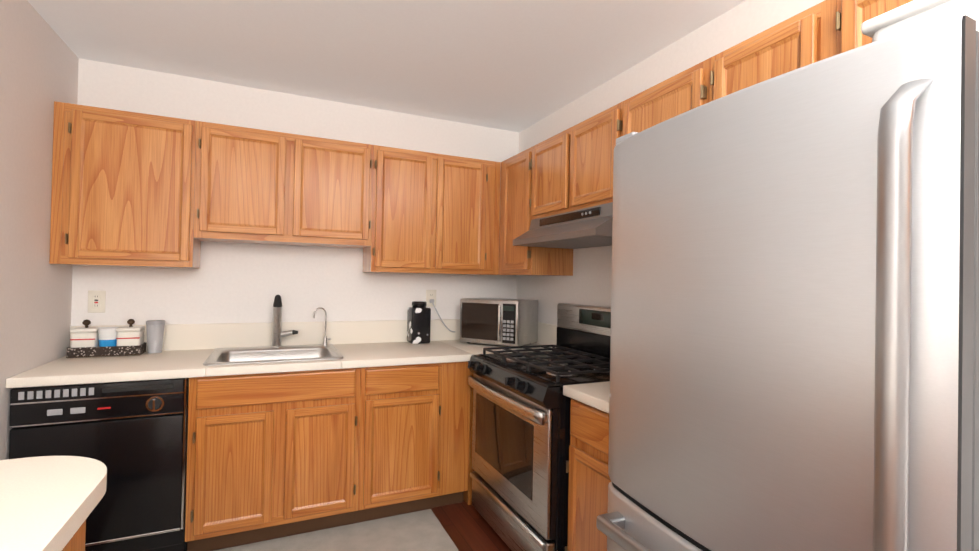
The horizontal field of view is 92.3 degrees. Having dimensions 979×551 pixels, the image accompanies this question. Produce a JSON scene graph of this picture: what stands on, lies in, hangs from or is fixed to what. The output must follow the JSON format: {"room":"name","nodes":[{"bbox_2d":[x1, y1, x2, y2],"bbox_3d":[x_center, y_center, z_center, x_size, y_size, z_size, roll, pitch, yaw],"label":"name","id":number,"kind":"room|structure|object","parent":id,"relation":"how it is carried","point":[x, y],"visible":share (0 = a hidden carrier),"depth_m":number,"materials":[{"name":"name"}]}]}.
{"room":"kitchen","nodes":[
{"label":"kitchen","id":0,"kind":"room"},
{"bbox_2d":[0,0,78,459],"bbox_3d":[-1.129,0.077,0.041,0.100,2.456,5.300,1,-1,-25],"label":"wall","id":1,"kind":"structure","parent":0,"point":[39,60],"depth_m":2.01,"materials":[{"name":"paint"}]},
{"bbox_2d":[71,58,518,325],"bbox_3d":[-1.015,0.111,3.066,2.836,2.456,0.100,1,-1,-25],"label":"wall","id":2,"kind":"structure","parent":0,"point":[227,282],"depth_m":2.86,"materials":[{"name":"paint"}]},
{"bbox_2d":[88,290,105,312],"bbox_3d":[-2.094,0.139,2.507,0.075,0.118,0.010,1,-1,-25],"label":"electrical outlet","id":3,"kind":"object","parent":2,"relation":"attached to","point":[96,300],"visible":1,"depth_m":2.50,"materials":[{"name":"beige plastic"}]},
{"bbox_2d":[49,101,200,267],"bbox_3d":[-1.853,-0.432,2.451,0.573,0.765,0.315,1,-1,-25],"label":"upper cabinet","id":4,"kind":"object","parent":2,"relation":"attached to","point":[123,189],"visible":1,"depth_m":2.31,"materials":[{"name":"brown wood"}]},
{"bbox_2d":[194,121,372,247],"bbox_3d":[-1.175,-0.493,2.763,0.913,0.610,0.315,1,-1,-25],"label":"upper cabinet","id":5,"kind":"object","parent":2,"relation":"attached to","point":[256,186],"visible":1,"depth_m":2.61,"materials":[{"name":"brown wood"}]},
{"bbox_2d":[362,145,500,274],"bbox_3d":[-0.373,-0.396,3.132,0.854,0.765,0.315,1,-1,-25],"label":"upper cabinet","id":6,"kind":"object","parent":2,"relation":"attached to","point":[434,213],"visible":1,"depth_m":2.99,"materials":[{"name":"brown wood"}]},
{"bbox_2d":[426,290,455,331],"bbox_3d":[-0.334,0.249,3.277,0.207,0.296,0.082,1,-1,-25],"label":"electrical outlet","id":7,"kind":"object","parent":2,"relation":"attached to","point":[431,298],"visible":1,"depth_m":3.28,"materials":[{"name":"beige plastic"}]},
{"bbox_2d":[211,500,511,550],"bbox_3d":[0.088,1.385,0.600,2.836,0.100,5.500,1,-1,-25],"label":"floor","id":8,"kind":"structure","parent":0,"point":[466,526],"depth_m":2.50,"materials":[{"name":"brown wood"}]},
{"bbox_2d":[62,520,85,550],"bbox_3d":[-0.690,0.882,-0.140,0.578,0.858,2.405,1,-1,-25],"label":"base cabinet","id":9,"kind":"object","parent":8,"relation":"on","point":[76,542],"depth_m":1.04,"materials":[{"name":"brown wood"}]},
{"bbox_2d":[0,456,106,550],"bbox_3d":[-0.664,0.433,-0.095,0.643,0.040,2.465,1,-1,-25],"label":"countertop","id":10,"kind":"structure","parent":9,"relation":"on","point":[48,503],"depth_m":0.89,"materials":[{"name":"laminate"}]},
{"bbox_2d":[8,378,188,550],"bbox_3d":[-1.779,0.886,2.271,0.606,0.856,0.644,1,-1,-25],"label":"dishwasher","id":11,"kind":"object","parent":8,"relation":"on","point":[132,436],"visible":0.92,"depth_m":2.04,"materials":[{"name":"black plastic"}]},
{"bbox_2d":[185,368,360,550],"bbox_3d":[-1.162,0.901,2.588,0.772,0.858,0.640,1,-1,-25],"label":"base cabinet","id":12,"kind":"object","parent":8,"relation":"on","point":[272,455],"visible":0.96,"depth_m":2.30,"materials":[{"name":"brown wood"}]},
{"bbox_2d":[6,295,556,387],"bbox_3d":[-0.856,0.364,2.707,2.632,0.489,0.680,1,-1,-25],"label":"countertop","id":13,"kind":"structure","parent":12,"relation":"on","point":[277,345],"depth_m":2.67,"materials":[{"name":"laminate"}]},
{"bbox_2d":[66,319,145,357],"bbox_3d":[-1.986,0.320,2.454,0.300,0.185,0.130,1,-1,-25],"label":"tray","id":14,"kind":"object","parent":13,"relation":"on","point":[86,341],"visible":1,"depth_m":2.41,"materials":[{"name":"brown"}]},
{"bbox_2d":[70,319,99,347],"bbox_3d":[-2.071,0.315,2.417,0.106,0.178,0.106,1,-1,-25],"label":"canister","id":15,"kind":"object","parent":14,"relation":"on","point":[81,337],"depth_m":2.38,"materials":[{"name":"beige ceramic"}]},
{"bbox_2d":[98,327,118,346],"bbox_3d":[-1.983,0.338,2.449,0.088,0.135,0.088,1,-1,-25],"label":"cup","id":16,"kind":"object","parent":14,"relation":"on","point":[107,336],"depth_m":2.42,"materials":[{"name":"white ceramic"}]},
{"bbox_2d":[116,319,144,345],"bbox_3d":[-1.902,0.319,2.494,0.106,0.178,0.106,1,-1,-25],"label":"canister","id":17,"kind":"object","parent":14,"relation":"on","point":[130,335],"depth_m":2.46,"materials":[{"name":"beige ceramic"}]},
{"bbox_2d":[146,320,164,352],"bbox_3d":[-1.809,0.330,2.546,0.086,0.173,0.086,1,-1,-25],"label":"tumbler","id":18,"kind":"object","parent":13,"relation":"on","point":[155,331],"visible":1,"depth_m":2.52,"materials":[{"name":"grey metal"}]},
{"bbox_2d":[203,295,342,365],"bbox_3d":[-1.167,0.356,2.586,0.640,0.489,0.555,1,-1,-25],"label":"sink","id":19,"kind":"object","parent":13,"relation":"in","point":[276,352],"depth_m":2.72,"materials":[{"name":"metal"}]},
{"bbox_2d":[407,301,430,343],"bbox_3d":[-0.473,0.312,3.150,0.130,0.275,0.130,1,-1,-25],"label":"jar","id":20,"kind":"object","parent":13,"relation":"on","point":[418,321],"visible":0.98,"depth_m":3.10,"materials":[{"name":"ceramic"}]},
{"bbox_2d":[460,298,537,345],"bbox_3d":[0.062,0.310,3.174,0.430,0.300,0.342,1,-1,29],"label":"microwave","id":21,"kind":"object","parent":13,"relation":"on","point":[503,321],"visible":0.96,"depth_m":3.04,"materials":[{"name":"metal"}]},
{"bbox_2d":[215,509,458,550],"bbox_3d":[-0.797,1.326,1.838,1.560,0.008,1.190,1,-1,-25],"label":"rug","id":22,"kind":"object","parent":8,"relation":"on","point":[423,530],"visible":1,"depth_m":2.38,"materials":[{"name":"grey fabric"}]},
{"bbox_2d":[355,361,470,522],"bbox_3d":[-0.525,0.916,2.881,0.629,0.858,0.640,1,-1,-25],"label":"base cabinet","id":23,"kind":"object","parent":8,"relation":"on","point":[414,426],"visible":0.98,"depth_m":2.60,"materials":[{"name":"brown wood"}]},
{"bbox_2d":[463,372,473,504],"bbox_3d":[0.035,0.930,3.167,0.604,0.858,0.588,1,-1,-25],"label":"base cabinet","id":24,"kind":"object","parent":8,"relation":"on","point":[467,497],"visible":0.07,"depth_m":2.78,"materials":[{"name":"brown wood"}]},
{"bbox_2d":[468,303,610,550],"bbox_3d":[0.322,0.760,2.415,0.698,1.194,0.818,1,-1,-25],"label":"gas range","id":25,"kind":"object","parent":8,"relation":"on","point":[519,475],"visible":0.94,"depth_m":2.21,"materials":[{"name":"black metal"}]},
{"bbox_2d":[565,398,610,550],"bbox_3d":[0.664,0.929,1.841,0.570,0.858,0.472,1,-1,-25],"label":"base cabinet","id":26,"kind":"object","parent":8,"relation":"on","point":[587,470],"visible":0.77,"depth_m":1.82,"materials":[{"name":"brown wood"}]},
{"bbox_2d":[563,381,609,412],"bbox_3d":[0.667,0.406,1.846,0.582,0.185,0.478,1,-1,-25],"label":"countertop","id":27,"kind":"structure","parent":26,"relation":"on","point":[596,395],"depth_m":1.84,"materials":[{"name":"laminate"}]},
{"bbox_2d":[596,0,978,550],"bbox_3d":[0.808,0.429,1.194,0.812,1.849,0.800,1,-1,-25],"label":"refrigerator","id":28,"kind":"object","parent":8,"relation":"on","point":[794,353],"visible":1,"depth_m":0.87,"materials":[{"name":"metal"}]},
{"bbox_2d":[27,0,745,132],"bbox_3d":[0.138,-1.170,0.626,2.836,0.100,5.500,1,-1,-25],"label":"ceiling","id":29,"kind":"structure","parent":0,"point":[518,66],"depth_m":2.27,"materials":[{"name":"paint"}]},
{"bbox_2d":[516,0,824,324],"bbox_3d":[1.355,0.137,1.184,0.100,2.456,5.300,1,-1,-25],"label":"wall","id":30,"kind":"structure","parent":0,"point":[588,282],"depth_m":2.59,"materials":[{"name":"paint"}]},
{"bbox_2d":[499,146,572,275],"bbox_3d":[0.284,-0.384,3.040,0.315,0.765,0.450,1,-1,-25],"label":"upper cabinet","id":31,"kind":"object","parent":30,"relation":"attached to","point":[516,217],"visible":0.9,"depth_m":2.90,"materials":[{"name":"brown wood"}]},
{"bbox_2d":[513,202,612,248],"bbox_3d":[0.488,-0.247,2.457,0.422,0.160,0.771,1,-1,-25],"label":"range hood","id":32,"kind":"object","parent":30,"relation":"attached to","point":[588,227],"visible":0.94,"depth_m":2.33,"materials":[{"name":"metal"}]},
{"bbox_2d":[530,102,622,218],"bbox_3d":[0.543,-0.547,2.486,0.315,0.440,0.780,1,-1,-25],"label":"upper cabinet","id":33,"kind":"object","parent":30,"relation":"attached to","point":[572,168],"visible":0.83,"depth_m":2.36,"materials":[{"name":"brown wood"}]},
{"bbox_2d":[623,57,712,135],"bbox_3d":[0.801,-0.386,1.918,0.315,0.765,0.465,1,-1,-25],"label":"upper cabinet","id":34,"kind":"object","parent":30,"relation":"attached to","point":[682,92],"visible":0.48,"depth_m":1.81,"materials":[{"name":"brown wood"}]},
{"bbox_2d":[710,0,836,100],"bbox_3d":[0.986,-0.603,1.527,0.315,0.330,0.399,1,-1,-25],"label":"upper cabinet","id":35,"kind":"object","parent":30,"relation":"attached to","point":[804,38],"visible":0.42,"depth_m":1.42,"materials":[{"name":"brown wood"}]},
{"bbox_2d":[836,0,912,54],"bbox_3d":[1.238,-0.604,0.979,0.315,0.330,0.804,1,-1,-25],"label":"upper cabinet","id":36,"kind":"object","parent":30,"relation":"attached to","point":[852,16],"visible":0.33,"depth_m":1.23,"materials":[{"name":"brown wood"}]}
]}

